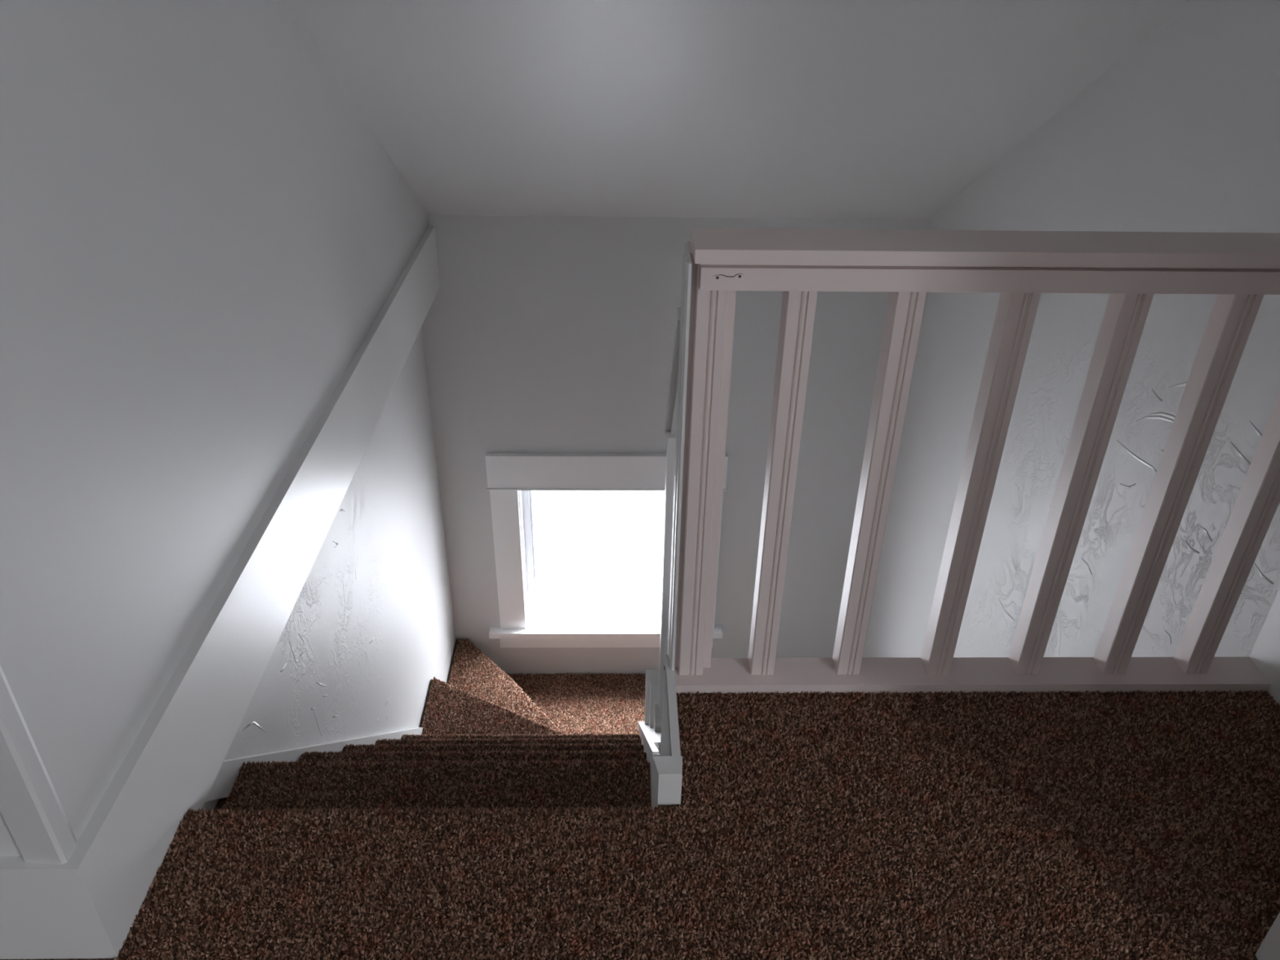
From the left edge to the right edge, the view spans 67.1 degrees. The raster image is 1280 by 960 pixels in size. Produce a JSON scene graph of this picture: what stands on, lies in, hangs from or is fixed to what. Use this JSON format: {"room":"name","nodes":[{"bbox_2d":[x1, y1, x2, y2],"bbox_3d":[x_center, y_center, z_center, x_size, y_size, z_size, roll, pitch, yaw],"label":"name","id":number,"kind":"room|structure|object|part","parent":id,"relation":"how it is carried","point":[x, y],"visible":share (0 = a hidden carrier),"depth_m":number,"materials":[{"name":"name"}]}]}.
{"room":"stair landing","nodes":[
{"label":"stair landing","id":0,"kind":"room"},
{"bbox_2d":[0,0,456,864],"bbox_3d":[-0.760,0.019,2.355,0.190,5.200,2.616,0,31,-1],"label":"wall","id":1,"kind":"structure","parent":0,"point":[202,229],"depth_m":1.33,"materials":[{"name":"grey paint"}]},
{"bbox_2d":[0,226,439,959],"bbox_3d":[-1.299,-0.113,2.143,1.302,0.202,2.422,0,31,-1],"label":"baseboard","id":2,"kind":"structure","parent":1,"relation":"attached to","point":[86,905],"depth_m":1.41,"materials":[{"name":"white paint"}]},
{"bbox_2d":[0,666,1279,959],"bbox_3d":[0.097,1.418,-0.006,4.200,0.230,3.912,0,31,-1],"label":"floor","id":3,"kind":"structure","parent":0,"point":[1052,825],"depth_m":1.29,"materials":[{"name":"brown carpet"}]},
{"bbox_2d":[651,227,1279,808],"bbox_3d":[0.533,0.155,1.371,1.029,0.936,0.310,0,31,-1],"label":"landing railing","id":4,"kind":"object","parent":3,"relation":"on","point":[1241,268],"visible":0.94,"depth_m":1.36,"materials":[{"name":"white paint"}]},
{"bbox_3d":[0.054,0.039,1.418,0.008,0.762,0.080,0,31,-1],"label":"post moulding","id":5,"kind":"part","parent":4,"relation":"part of","materials":[{"name":"white paint"}]},
{"bbox_3d":[0.087,0.015,1.393,0.039,0.697,0.020,0,31,-1],"label":"post moulding","id":6,"kind":"part","parent":4,"relation":"part of","materials":[{"name":"white paint"}]},
{"bbox_3d":[0.088,0.048,1.451,0.063,0.814,0.047,0,31,-1],"label":"corner post","id":7,"kind":"part","parent":4,"relation":"part of","materials":[{"name":"white paint"}]},
{"bbox_3d":[0.548,0.321,1.588,0.988,0.018,0.065,0,31,-1],"label":"rail","id":8,"kind":"part","parent":4,"relation":"part of","materials":[{"name":"white paint"}]},
{"bbox_3d":[0.559,-0.295,1.228,0.986,0.018,0.089,0,31,-1],"label":"cap rail","id":9,"kind":"part","parent":4,"relation":"part of","materials":[{"name":"white paint"}]},
{"bbox_3d":[0.564,-0.258,1.221,0.976,0.036,0.022,0,31,-1],"label":"apron rail","id":10,"kind":"part","parent":4,"relation":"part of","materials":[{"name":"white paint"}]},
{"bbox_2d":[421,214,928,674],"bbox_3d":[0.083,0.261,3.934,2.250,3.170,0.200,0,31,-1],"label":"wall","id":11,"kind":"structure","parent":0,"point":[540,334],"depth_m":3.46,"materials":[{"name":"grey paint"}]},
{"bbox_2d":[484,453,728,648],"bbox_3d":[-0.137,0.252,3.913,0.964,0.931,0.280,0,31,-1],"label":"window","id":12,"kind":"structure","parent":11,"relation":"in","point":[529,617],"depth_m":3.87,"materials":[{"name":"white paint"}]},
{"bbox_3d":[-0.521,0.321,3.830,0.105,0.681,0.018,0,31,-1],"label":"casing","id":13,"kind":"part","parent":12,"relation":"part of","materials":[{"name":"white paint"}]},
{"bbox_3d":[-0.129,0.274,3.918,0.683,0.680,0.045,0,31,-1],"label":"sash","id":14,"kind":"part","parent":12,"relation":"part of","materials":[{"name":"white plastic"}]},
{"bbox_3d":[-0.135,0.533,4.171,0.683,0.034,0.131,0,31,-1],"label":"sill","id":15,"kind":"part","parent":12,"relation":"part of","materials":[{"name":"white plastic"}]},
{"bbox_3d":[-0.123,-0.031,3.623,0.900,0.145,0.022,0,31,-1],"label":"head casing","id":16,"kind":"part","parent":12,"relation":"part of","materials":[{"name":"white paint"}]},
{"bbox_3d":[0.264,0.323,3.848,0.099,0.681,0.018,0,31,-1],"label":"casing","id":17,"kind":"part","parent":12,"relation":"part of","materials":[{"name":"white paint"}]},
{"bbox_2d":[286,0,1190,219],"bbox_3d":[0.098,-0.315,0.117,4.100,2.472,6.124,0,31,-1],"label":"ceiling","id":18,"kind":"structure","parent":0,"point":[715,108],"depth_m":2.18,"materials":[{"name":"paint"}]},
{"bbox_2d":[862,0,1279,657],"bbox_3d":[1.106,0.101,2.271,0.282,5.200,2.534,0,31,-1],"label":"wall","id":19,"kind":"structure","parent":0,"point":[1181,133],"depth_m":2.08,"materials":[{"name":"grey paint"}]},
{"bbox_2d":[1248,589,1279,706],"bbox_3d":[1.039,0.374,1.366,0.018,0.169,0.518,0,31,-1],"label":"wall","id":20,"kind":"structure","parent":19,"relation":"attached to","point":[1265,652],"depth_m":1.57,"materials":[{"name":"white paint"}]},
{"bbox_2d":[1254,911,1279,959],"bbox_3d":[1.431,-0.431,0.508,1.318,2.450,0.123,0,31,-1],"label":"wall","id":21,"kind":"structure","parent":0,"point":[1269,948],"depth_m":1.15,"materials":[{"name":"grey paint"}]},
{"bbox_3d":[0.708,2.315,3.720,3.200,0.100,2.724,0,31,-1],"label":"floor","id":22,"kind":"structure","parent":0,"visible":0},
{"bbox_2d":[204,638,661,811],"bbox_3d":[-0.015,1.042,2.986,1.466,2.816,2.227,0,31,-1],"label":"staircase","id":23,"kind":"structure","parent":22,"relation":"on","point":[490,737],"depth_m":2.01,"materials":[{"name":"brown carpet"}]},
{"bbox_2d":[644,307,680,732],"bbox_3d":[0.059,0.204,2.006,0.057,1.583,0.730,0,31,-1],"label":"stair railing","id":24,"kind":"object","parent":23,"relation":"on","point":[654,677],"visible":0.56,"depth_m":1.87,"materials":[{"name":"white paint"}]},
{"bbox_3d":[0.036,0.614,2.658,0.044,0.206,0.042,0,31,-1],"label":"newel post","id":25,"kind":"part","parent":24,"relation":"part of","materials":[{"name":"white paint"}]},
{"bbox_3d":[0.045,0.562,2.396,0.040,0.182,0.038,0,31,-1],"label":"newel post","id":26,"kind":"part","parent":24,"relation":"part of","materials":[{"name":"white paint"}]},
{"bbox_3d":[0.080,-0.182,1.554,0.038,0.452,0.358,0,31,-1],"label":"handrail","id":27,"kind":"part","parent":24,"relation":"part of","materials":[{"name":"white paint"}]}
]}

